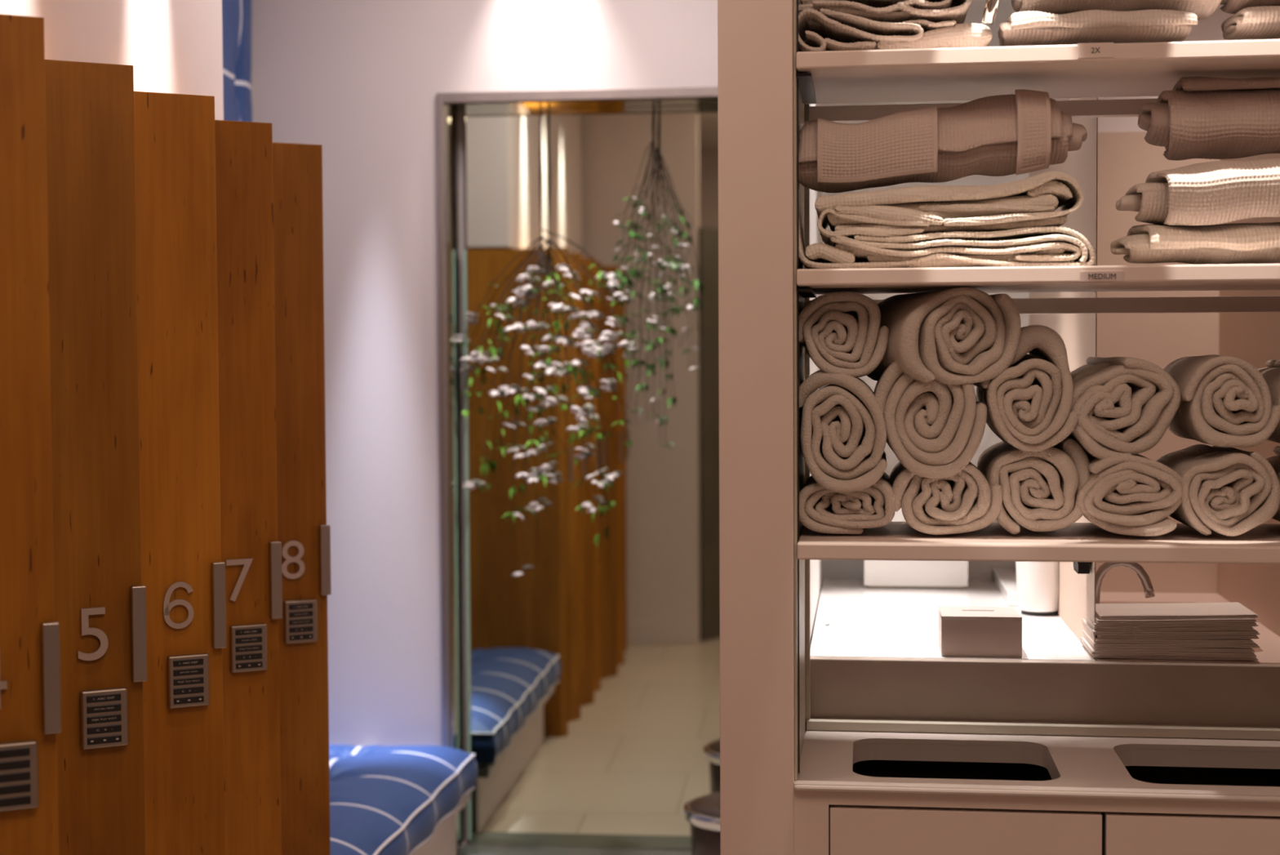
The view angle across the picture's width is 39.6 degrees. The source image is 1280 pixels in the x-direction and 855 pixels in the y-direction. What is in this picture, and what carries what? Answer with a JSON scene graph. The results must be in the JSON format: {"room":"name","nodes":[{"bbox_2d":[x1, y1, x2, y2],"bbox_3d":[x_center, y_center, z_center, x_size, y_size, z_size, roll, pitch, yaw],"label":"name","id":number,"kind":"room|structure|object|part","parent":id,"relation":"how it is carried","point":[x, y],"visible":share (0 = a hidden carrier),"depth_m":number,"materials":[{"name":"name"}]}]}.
{"room":"changing room","nodes":[
{"label":"changing room","id":0,"kind":"room"},
{"bbox_2d":[0,0,223,119],"bbox_3d":[-1.348,-0.063,2.654,0.660,2.940,2.330,0,2,7],"label":"wall","id":1,"kind":"structure","parent":0,"point":[172,46],"depth_m":3.34,"materials":[{"name":"white paint"}]},
{"bbox_2d":[251,0,717,849],"bbox_3d":[0.723,-0.172,5.248,4.080,2.940,0.300,0,2,7],"label":"wall","id":2,"kind":"structure","parent":0,"point":[361,81],"depth_m":5.28,"materials":[{"name":"white paint"}]},
{"bbox_2d":[436,85,719,854],"bbox_3d":[-0.086,0.158,5.284,0.996,2.287,0.179,0,2,7],"label":"mirror","id":3,"kind":"object","parent":2,"relation":"attached to","point":[593,686],"visible":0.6,"depth_m":5.36,"materials":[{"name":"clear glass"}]},
{"bbox_3d":[-0.556,0.155,5.343,0.008,2.221,0.136,0,2,7],"label":"glass","id":4,"kind":"part","parent":3,"relation":"part of","materials":[{"name":"clear glass"}]},
{"bbox_2d":[454,105,635,576],"bbox_3d":[-0.292,-0.255,5.279,0.562,1.397,0.164,0,2,7],"label":"hanging plant","id":5,"kind":"object","parent":3,"relation":"attached to","point":[579,332],"visible":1,"depth_m":5.28,"materials":[{"name":"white plant"}]},
{"bbox_3d":[-0.082,1.290,5.320,0.937,0.022,0.150,0,2,7],"label":"niche sill","id":6,"kind":"part","parent":3,"relation":"part of","materials":[{"name":"grey metal"}]},
{"bbox_3d":[-0.092,-0.959,5.242,0.937,0.008,0.136,0,2,7],"label":"glass","id":7,"kind":"part","parent":3,"relation":"part of","materials":[{"name":"grey mirror"}]},
{"bbox_2d":[809,103,822,643],"bbox_3d":[0.295,-0.105,3.573,0.115,2.937,1.134,0,2,7],"label":"wall","id":8,"kind":"structure","parent":0,"point":[815,565],"depth_m":3.48,"materials":[{"name":"white paint"}]},
{"bbox_2d":[819,0,1029,595],"bbox_3d":[0.674,-0.129,4.126,0.511,2.940,0.060,0,2,7],"label":"wall","id":9,"kind":"structure","parent":0,"point":[831,568],"depth_m":4.09,"materials":[{"name":"white paint"}]},
{"bbox_2d":[1029,97,1097,657],"bbox_3d":[0.829,-0.126,3.529,0.014,0.992,1.085,0,2,7],"label":"wall","id":10,"kind":"structure","parent":0,"point":[1078,331],"depth_m":3.18,"materials":[{"name":"white paint"}]},
{"bbox_2d":[1073,561,1091,573],"bbox_3d":[0.763,0.226,3.075,0.024,0.047,0.080,0,2,7],"label":"brush","id":11,"kind":"object","parent":10,"relation":"hanging from","point":[1081,567],"visible":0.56,"depth_m":3.04,"materials":[{"name":"black"}]},
{"bbox_3d":[0.763,0.217,3.074,0.024,0.030,0.080,0,2,7],"label":"handle","id":12,"kind":"part","parent":11,"relation":"part of","materials":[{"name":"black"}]},
{"bbox_2d":[1053,4,1235,592],"bbox_3d":[1.394,-0.121,3.827,0.992,2.940,0.060,0,2,7],"label":"wall","id":13,"kind":"structure","parent":0,"point":[1126,160],"depth_m":3.83,"materials":[{"name":"white paint"}]},
{"bbox_2d":[810,577,1279,726],"bbox_3d":[1.036,0.457,3.502,1.382,0.172,1.130,0,2,7],"label":"countertop","id":14,"kind":"structure","parent":13,"relation":"attached to","point":[878,655],"depth_m":3.00,"materials":[{"name":"stone"}]},
{"bbox_2d":[863,507,968,588],"bbox_3d":[0.620,0.253,4.013,0.227,0.200,0.187,0,2,7],"label":"storage box","id":15,"kind":"object","parent":14,"relation":"on","point":[877,573],"visible":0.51,"depth_m":3.92,"materials":[{"name":"laminate"}]},
{"bbox_2d":[938,605,1022,657],"bbox_3d":[0.590,0.354,3.089,0.135,0.068,0.125,0,2,7],"label":"tissue box","id":16,"kind":"object","parent":14,"relation":"on","point":[963,631],"visible":1,"depth_m":3.03,"materials":[{"name":"beige"}]},
{"bbox_2d":[991,567,1018,605],"bbox_3d":[0.804,0.344,3.866,0.045,0.028,0.455,0,2,7],"label":"counter ledge","id":17,"kind":"object","parent":14,"relation":"on","point":[1005,578],"visible":0.71,"depth_m":3.82,"materials":[{"name":"white"}]},
{"bbox_2d":[1015,561,1058,615],"bbox_3d":[0.795,0.269,3.535,0.098,0.203,0.098,0,2,7],"label":"bin","id":18,"kind":"object","parent":14,"relation":"on","point":[1037,582],"visible":0.46,"depth_m":3.50,"materials":[{"name":"white plastic"}]},
{"bbox_2d":[1095,562,1155,603],"bbox_3d":[0.861,0.308,3.186,0.120,0.150,0.032,0,2,7],"label":"faucet","id":19,"kind":"object","parent":14,"relation":"on","point":[1103,569],"visible":0.44,"depth_m":3.18,"materials":[{"name":"silver metal"}]},
{"bbox_2d":[1092,591,1279,663],"bbox_3d":[1.268,0.431,3.381,0.891,0.114,0.896,0,2,7],"label":"sink","id":20,"kind":"object","parent":14,"relation":"in","point":[1268,652],"visible":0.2,"depth_m":3.36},
{"bbox_2d":[1093,654,1257,660],"bbox_3d":[0.909,0.383,3.058,0.267,0.007,0.148,0,2,7],"label":"folded towel","id":21,"kind":"object","parent":20,"relation":"on","point":[1135,656],"visible":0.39,"depth_m":2.99,"materials":[{"name":"fabric"}]},
{"bbox_2d":[1080,636,1257,656],"bbox_3d":[0.904,0.377,3.056,0.271,0.007,0.152,0,2,7],"label":"folded towel","id":22,"kind":"object","parent":21,"relation":"on","point":[1087,646],"visible":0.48,"depth_m":2.98,"materials":[{"name":"fabric"}]},
{"bbox_2d":[1090,644,1254,652],"bbox_3d":[0.906,0.370,3.056,0.262,0.007,0.152,0,2,7],"label":"folded towel","id":23,"kind":"object","parent":22,"relation":"on","point":[1096,648],"visible":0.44,"depth_m":2.98,"materials":[{"name":"fabric"}]},
{"bbox_2d":[1082,629,1260,647],"bbox_3d":[0.909,0.363,3.055,0.271,0.008,0.152,0,2,7],"label":"folded towel","id":24,"kind":"object","parent":23,"relation":"on","point":[1094,643],"visible":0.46,"depth_m":2.98,"materials":[{"name":"fabric"}]},
{"bbox_2d":[1094,635,1253,643],"bbox_3d":[0.906,0.356,3.055,0.259,0.008,0.152,0,2,7],"label":"folded towel","id":25,"kind":"object","parent":24,"relation":"on","point":[1097,640],"visible":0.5,"depth_m":2.98,"materials":[{"name":"fabric"}]},
{"bbox_2d":[1095,634,1259,639],"bbox_3d":[0.912,0.349,3.056,0.264,0.009,0.149,0,2,7],"label":"folded towel","id":26,"kind":"object","parent":25,"relation":"on","point":[1099,636],"visible":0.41,"depth_m":2.98,"materials":[{"name":"fabric"}]},
{"bbox_2d":[1082,618,1260,635],"bbox_3d":[0.908,0.342,3.055,0.272,0.010,0.151,0,2,7],"label":"folded towel","id":27,"kind":"object","parent":26,"relation":"on","point":[1094,632],"visible":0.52,"depth_m":2.98,"materials":[{"name":"fabric"}]},
{"bbox_2d":[1095,626,1254,631],"bbox_3d":[0.907,0.335,3.056,0.259,0.011,0.149,0,2,7],"label":"folded towel","id":28,"kind":"object","parent":27,"relation":"on","point":[1171,628],"visible":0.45,"depth_m":2.98,"materials":[{"name":"fabric"}]},
{"bbox_2d":[1084,614,1257,626],"bbox_3d":[0.908,0.329,3.055,0.268,0.012,0.150,0,2,7],"label":"folded towel","id":29,"kind":"object","parent":28,"relation":"on","point":[1207,624],"visible":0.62,"depth_m":2.98,"materials":[{"name":"fabric"}]},
{"bbox_2d":[1095,616,1257,623],"bbox_3d":[0.908,0.321,3.053,0.262,0.012,0.153,0,2,7],"label":"folded towel","id":30,"kind":"object","parent":29,"relation":"on","point":[1251,619],"visible":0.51,"depth_m":2.98,"materials":[{"name":"fabric"}]},
{"bbox_2d":[1095,601,1259,618],"bbox_3d":[0.912,0.314,3.054,0.262,0.012,0.150,0,2,7],"label":"folded towel","id":31,"kind":"object","parent":30,"relation":"on","point":[1231,609],"visible":0.98,"depth_m":3.03,"materials":[{"name":"fabric"}]},
{"bbox_2d":[1217,153,1279,635],"bbox_3d":[1.212,-0.122,3.367,0.060,0.992,0.898,0,2,8],"label":"wall","id":32,"kind":"structure","parent":0,"point":[1254,338],"depth_m":3.44,"materials":[{"name":"white paint"}]},
{"bbox_3d":[0.320,1.469,2.134,4.300,0.100,7.400,0,2,7],"label":"floor","id":33,"kind":"structure","parent":0,"visible":0},
{"bbox_2d":[0,13,61,854],"bbox_3d":[-1.158,0.438,2.490,0.835,1.948,0.371,0,2,7],"label":"locker","id":34,"kind":"object","parent":33,"relation":"on","point":[30,681],"visible":1,"depth_m":2.31,"materials":[{"name":"brown wood"}]},
{"bbox_3d":[-0.771,0.327,2.325,0.021,0.145,0.016,-1,2,-27],"label":"handle","id":35,"kind":"part","parent":34,"relation":"part of","materials":[{"name":"silver metal"}]},
{"bbox_2d":[44,59,146,854],"bbox_3d":[-1.133,0.425,2.835,0.796,1.948,0.314,0,2,7],"label":"locker","id":36,"kind":"object","parent":33,"relation":"on","point":[100,596],"visible":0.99,"depth_m":2.67,"materials":[{"name":"brown wood"}]},
{"bbox_3d":[-0.762,0.313,2.701,0.021,0.145,0.016,-1,2,-27],"label":"handle","id":37,"kind":"part","parent":36,"relation":"part of","materials":[{"name":"silver metal"}]},
{"bbox_2d":[133,91,226,854],"bbox_3d":[-1.088,0.413,3.161,0.804,1.948,0.338,0,2,7],"label":"locker","id":38,"kind":"object","parent":33,"relation":"on","point":[183,571],"visible":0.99,"depth_m":2.99,"materials":[{"name":"brown wood"}]},
{"bbox_3d":[-0.714,0.301,3.014,0.021,0.145,0.016,-1,2,-27],"label":"handle","id":39,"kind":"part","parent":38,"relation":"part of","materials":[{"name":"silver metal"}]},
{"bbox_2d":[214,120,282,854],"bbox_3d":[-1.054,0.400,3.499,0.788,1.948,0.337,0,2,7],"label":"locker","id":40,"kind":"object","parent":33,"relation":"on","point":[251,550],"visible":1,"depth_m":3.33,"materials":[{"name":"brown wood"}]},
{"bbox_3d":[-0.688,0.288,3.354,0.021,0.145,0.016,-1,2,-27],"label":"handle","id":41,"kind":"part","parent":40,"relation":"part of","materials":[{"name":"silver metal"}]},
{"bbox_2d":[272,142,331,854],"bbox_3d":[-1.028,0.391,3.737,0.779,1.948,0.136,0,2,7],"label":"locker","id":42,"kind":"object","parent":33,"relation":"on","point":[304,533],"visible":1,"depth_m":3.67,"materials":[{"name":"brown wood"}]},
{"bbox_3d":[-0.655,0.275,3.692,0.021,0.145,0.016,-1,2,-27],"label":"handle","id":43,"kind":"part","parent":42,"relation":"part of","materials":[{"name":"silver metal"}]},
{"bbox_2d":[411,791,470,854],"bbox_3d":[-0.947,1.217,4.613,0.706,0.229,1.478,0,2,7],"label":"bench","id":44,"kind":"object","parent":33,"relation":"on","point":[443,841],"visible":0.2,"depth_m":5.11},
{"bbox_2d":[328,743,478,854],"bbox_3d":[-0.944,1.022,4.595,0.746,0.162,1.496,0,2,7],"label":"bench cushion","id":45,"kind":"object","parent":44,"relation":"on","point":[384,799],"visible":0.43,"depth_m":4.73,"materials":[{"name":"blue fabric"}]},
{"bbox_2d":[683,791,719,854],"bbox_3d":[0.289,1.171,4.971,0.336,0.281,0.336,0,2,7],"label":"waste bin","id":46,"kind":"object","parent":33,"relation":"on","point":[702,812],"visible":0.3,"depth_m":4.88,"materials":[{"name":"silver metal"}]},
{"bbox_3d":[0.289,1.044,4.966,0.304,0.027,0.304,0,2,7],"label":"lid","id":47,"kind":"part","parent":46,"relation":"part of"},
{"bbox_2d":[717,0,1279,854],"bbox_3d":[0.662,-0.076,2.741,1.052,2.938,0.423,0,2,7],"label":"shelving unit","id":48,"kind":"object","parent":33,"relation":"on","point":[793,781],"visible":0.98,"depth_m":2.61,"materials":[{"name":"laminate"}]},
{"bbox_3d":[0.195,-0.076,2.808,0.109,2.938,0.408,0,2,7],"label":"panel","id":49,"kind":"part","parent":48,"relation":"part of","materials":[{"name":"laminate"}]},
{"bbox_2d":[799,471,895,533],"bbox_3d":[0.329,0.113,2.833,0.152,0.093,0.309,0,2,7],"label":"rolled towel","id":50,"kind":"object","parent":48,"relation":"on","point":[821,509],"visible":0.73,"depth_m":2.69,"materials":[{"name":"fabric"}]},
{"bbox_2d":[799,369,887,492],"bbox_3d":[0.318,0.000,2.805,0.142,0.188,0.309,0,2,7],"label":"rolled towel","id":51,"kind":"object","parent":50,"relation":"on","point":[843,431],"visible":0.97,"depth_m":2.67,"materials":[{"name":"fabric"}]},
{"bbox_2d":[799,291,888,377],"bbox_3d":[0.321,-0.144,2.813,0.142,0.131,0.312,0,2,7],"label":"rolled towel","id":52,"kind":"object","parent":51,"relation":"on","point":[841,332],"visible":1,"depth_m":2.67,"materials":[{"name":"fabric"}]},
{"bbox_2d":[798,8,992,52],"bbox_3d":[0.390,-0.596,2.770,0.294,0.070,0.325,0,2,7],"label":"robe","id":53,"kind":"object","parent":48,"relation":"on","point":[824,29],"visible":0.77,"depth_m":2.63,"materials":[{"name":"fabric"}]},
{"bbox_2d":[798,0,971,24],"bbox_3d":[0.375,-0.641,2.763,0.260,0.064,0.318,0,2,7],"label":"robe","id":54,"kind":"object","parent":53,"relation":"on","point":[882,11],"visible":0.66,"depth_m":2.63,"materials":[{"name":"fabric"}]},
{"bbox_2d":[889,461,1002,534],"bbox_3d":[0.479,0.099,2.811,0.170,0.116,0.315,0,2,7],"label":"rolled towel","id":55,"kind":"object","parent":48,"relation":"on","point":[964,501],"visible":0.8,"depth_m":2.67,"materials":[{"name":"fabric"}]},
{"bbox_2d":[873,361,986,478],"bbox_3d":[0.450,-0.028,2.793,0.171,0.200,0.306,0,2,7],"label":"rolled towel","id":56,"kind":"object","parent":55,"relation":"on","point":[936,424],"visible":0.83,"depth_m":2.65,"materials":[{"name":"fabric"}]},
{"bbox_2d":[866,287,1021,384],"bbox_3d":[0.453,-0.140,2.764,0.185,0.145,0.310,-1,2,-9],"label":"rolled towel","id":57,"kind":"object","parent":56,"relation":"on","point":[974,333],"visible":0.87,"depth_m":2.63,"materials":[{"name":"fabric"}]},
{"bbox_2d":[799,219,1095,268],"bbox_3d":[0.464,-0.281,2.757,0.445,0.090,0.285,0,2,7],"label":"robe","id":58,"kind":"object","parent":48,"relation":"on","point":[1052,246],"visible":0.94,"depth_m":2.63,"materials":[{"name":"beige fabric"}]},
{"bbox_2d":[814,170,1084,245],"bbox_3d":[0.470,-0.334,2.755,0.392,0.093,0.285,0,2,7],"label":"robe","id":59,"kind":"object","parent":58,"relation":"on","point":[1033,201],"visible":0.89,"depth_m":2.63,"materials":[{"name":"beige fabric"}]},
{"bbox_2d":[798,88,1087,193],"bbox_3d":[0.454,-0.432,2.694,0.439,0.144,0.161,0,2,7],"label":"robe","id":60,"kind":"object","parent":59,"relation":"on","point":[1026,131],"visible":0.99,"depth_m":2.64,"materials":[{"name":"fabric"}]},
{"bbox_3d":[0.476,0.804,2.609,0.391,0.491,0.018,0,2,7],"label":"drawer","id":61,"kind":"part","parent":48,"relation":"part of","materials":[{"name":"laminate"}]},
{"bbox_3d":[0.694,-0.521,2.917,0.829,0.025,0.028,0,2,7],"label":"rail","id":62,"kind":"part","parent":48,"relation":"part of","materials":[{"name":"metal"}]},
{"bbox_2d":[982,0,999,24],"bbox_3d":[0.519,-0.635,2.593,0.040,0.092,0.022,0,2,7],"label":"metal rod","id":63,"kind":"object","parent":48,"relation":"on","point":[991,6],"visible":1,"depth_m":2.59,"materials":[{"name":"silver metal"}]},
{"bbox_2d":[976,437,1092,533],"bbox_3d":[0.620,0.084,2.807,0.157,0.144,0.307,0,2,7],"label":"rolled towel","id":64,"kind":"object","parent":48,"relation":"on","point":[1041,488],"visible":0.91,"depth_m":2.67,"materials":[{"name":"fabric"}]},
{"bbox_2d":[973,324,1079,451],"bbox_3d":[0.597,-0.062,2.780,0.143,0.191,0.305,0,2,7],"label":"rolled towel","id":65,"kind":"object","parent":64,"relation":"on","point":[1028,404],"visible":0.94,"depth_m":2.64,"materials":[{"name":"fabric"}]},
{"bbox_3d":[0.649,0.966,2.595,0.843,0.868,0.020,0,2,7],"label":"frame","id":66,"kind":"part","parent":48,"relation":"part of","materials":[{"name":"laminate"}]},
{"bbox_2d":[794,727,1279,795],"bbox_3d":[0.670,0.520,2.768,0.842,0.008,0.414,0,2,7],"label":"countertop","id":67,"kind":"structure","parent":48,"relation":"on","point":[1089,763],"depth_m":2.77,"materials":[{"name":"laminate"}]},
{"bbox_3d":[0.664,-0.540,2.708,0.836,0.025,0.363,0,2,7],"label":"shelf","id":68,"kind":"part","parent":48,"relation":"part of","materials":[{"name":"laminate"}]},
{"bbox_3d":[0.668,0.175,2.735,0.836,0.024,0.363,0,2,7],"label":"shelf","id":69,"kind":"part","parent":48,"relation":"part of","materials":[{"name":"laminate"}]},
{"bbox_3d":[0.666,-0.226,2.720,0.836,0.024,0.363,0,2,7],"label":"shelf","id":70,"kind":"part","parent":48,"relation":"part of","materials":[{"name":"laminate"}]},
{"bbox_3d":[0.696,-0.200,2.929,0.829,0.025,0.028,0,2,7],"label":"rail","id":71,"kind":"part","parent":48,"relation":"part of","materials":[{"name":"laminate"}]},
{"bbox_2d":[997,9,1197,46],"bbox_3d":[0.674,-0.593,2.648,0.277,0.038,0.178,0,2,7],"label":"robe","id":72,"kind":"object","parent":48,"relation":"on","point":[1028,28],"visible":0.93,"depth_m":2.59,"materials":[{"name":"fabric"}]},
{"bbox_2d":[1011,0,1221,20],"bbox_3d":[0.708,-0.656,2.660,0.317,0.098,0.145,0,2,7],"label":"robe","id":73,"kind":"object","parent":72,"relation":"on","point":[1203,9],"visible":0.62,"depth_m":2.62,"materials":[{"name":"fabric"}]},
{"bbox_2d":[1076,453,1182,536],"bbox_3d":[0.747,0.095,2.768,0.162,0.122,0.313,0,2,7],"label":"rolled towel","id":74,"kind":"object","parent":48,"relation":"on","point":[1135,494],"visible":0.9,"depth_m":2.63,"materials":[{"name":"fabric"}]},
{"bbox_2d":[1066,356,1181,459],"bbox_3d":[0.727,-0.031,2.775,0.171,0.160,0.314,0,2,4],"label":"rolled towel","id":75,"kind":"object","parent":74,"relation":"on","point":[1124,405],"visible":0.83,"depth_m":2.63,"materials":[{"name":"fabric"}]},
{"bbox_3d":[0.869,0.804,2.560,0.391,0.491,0.018,0,2,7],"label":"drawer","id":76,"kind":"part","parent":48,"relation":"part of","materials":[{"name":"laminate"}]},
{"bbox_2d":[1110,222,1279,264],"bbox_3d":[0.901,-0.276,2.640,0.389,0.071,0.149,0,2,7],"label":"robe","id":77,"kind":"object","parent":48,"relation":"on","point":[1239,242],"visible":1,"depth_m":2.61,"materials":[{"name":"beige fabric"}]},
{"bbox_2d":[1115,158,1279,226],"bbox_3d":[0.900,-0.345,2.623,0.378,0.100,0.174,0,2,7],"label":"robe","id":78,"kind":"object","parent":77,"relation":"on","point":[1214,192],"visible":1,"depth_m":2.56,"materials":[{"name":"fabric"}]},
{"bbox_2d":[1137,76,1279,160],"bbox_3d":[0.925,-0.463,2.657,0.354,0.120,0.153,0,2,7],"label":"robe","id":79,"kind":"object","parent":78,"relation":"on","point":[1206,117],"visible":1,"depth_m":2.61,"materials":[{"name":"fabric"}]},
{"bbox_2d":[1155,444,1279,536],"bbox_3d":[0.886,0.093,2.753,0.148,0.125,0.308,0,2,7],"label":"rolled towel","id":80,"kind":"object","parent":48,"relation":"on","point":[1231,491],"visible":0.88,"depth_m":2.62,"materials":[{"name":"fabric"}]},
{"bbox_2d":[1163,354,1279,447],"bbox_3d":[0.886,-0.043,2.744,0.140,0.138,0.315,0,2,7],"label":"rolled towel","id":81,"kind":"object","parent":80,"relation":"on","point":[1225,401],"visible":0.94,"depth_m":2.61,"materials":[{"name":"fabric"}]},
{"bbox_2d":[1221,5,1279,39],"bbox_3d":[0.976,-0.595,2.608,0.224,0.039,0.158,0,2,7],"label":"robe","id":82,"kind":"object","parent":48,"relation":"on","point":[1254,23],"visible":0.99,"depth_m":2.59,"materials":[{"name":"fabric"}]},
{"bbox_2d":[1219,0,1279,13],"bbox_3d":[0.974,-0.653,2.622,0.245,0.072,0.159,0,2,7],"label":"robe","id":83,"kind":"object","parent":82,"relation":"on","point":[1231,6],"visible":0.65,"depth_m":2.61,"materials":[{"name":"fabric"}]},
{"bbox_2d":[1266,445,1279,520],"bbox_3d":[1.034,0.097,2.751,0.141,0.123,0.313,0,2,7],"label":"rolled towel","id":84,"kind":"object","parent":48,"relation":"on","point":[1274,460],"visible":0.11,"depth_m":2.81,"materials":[{"name":"fabric"}]},
{"bbox_2d":[1257,359,1279,443],"bbox_3d":[1.029,-0.038,2.761,0.142,0.138,0.306,0,2,7],"label":"rolled towel","id":85,"kind":"object","parent":84,"relation":"on","point":[1271,374],"visible":0.34,"depth_m":2.73,"materials":[{"name":"fabric"}]},
{"bbox_3d":[-1.375,-0.137,4.601,0.120,2.940,1.510,0,2,7],"label":"wall","id":86,"kind":"structure","parent":0,"visible":0},
{"bbox_2d":[222,0,252,121],"bbox_3d":[-1.225,-0.224,4.776,0.125,2.330,1.078,0,2,7],"label":"curtain","id":87,"kind":"object","parent":86,"relation":"attached to","point":[236,14],"visible":0.09,"depth_m":5.03,"materials":[{"name":"blue fabric"}]}
]}

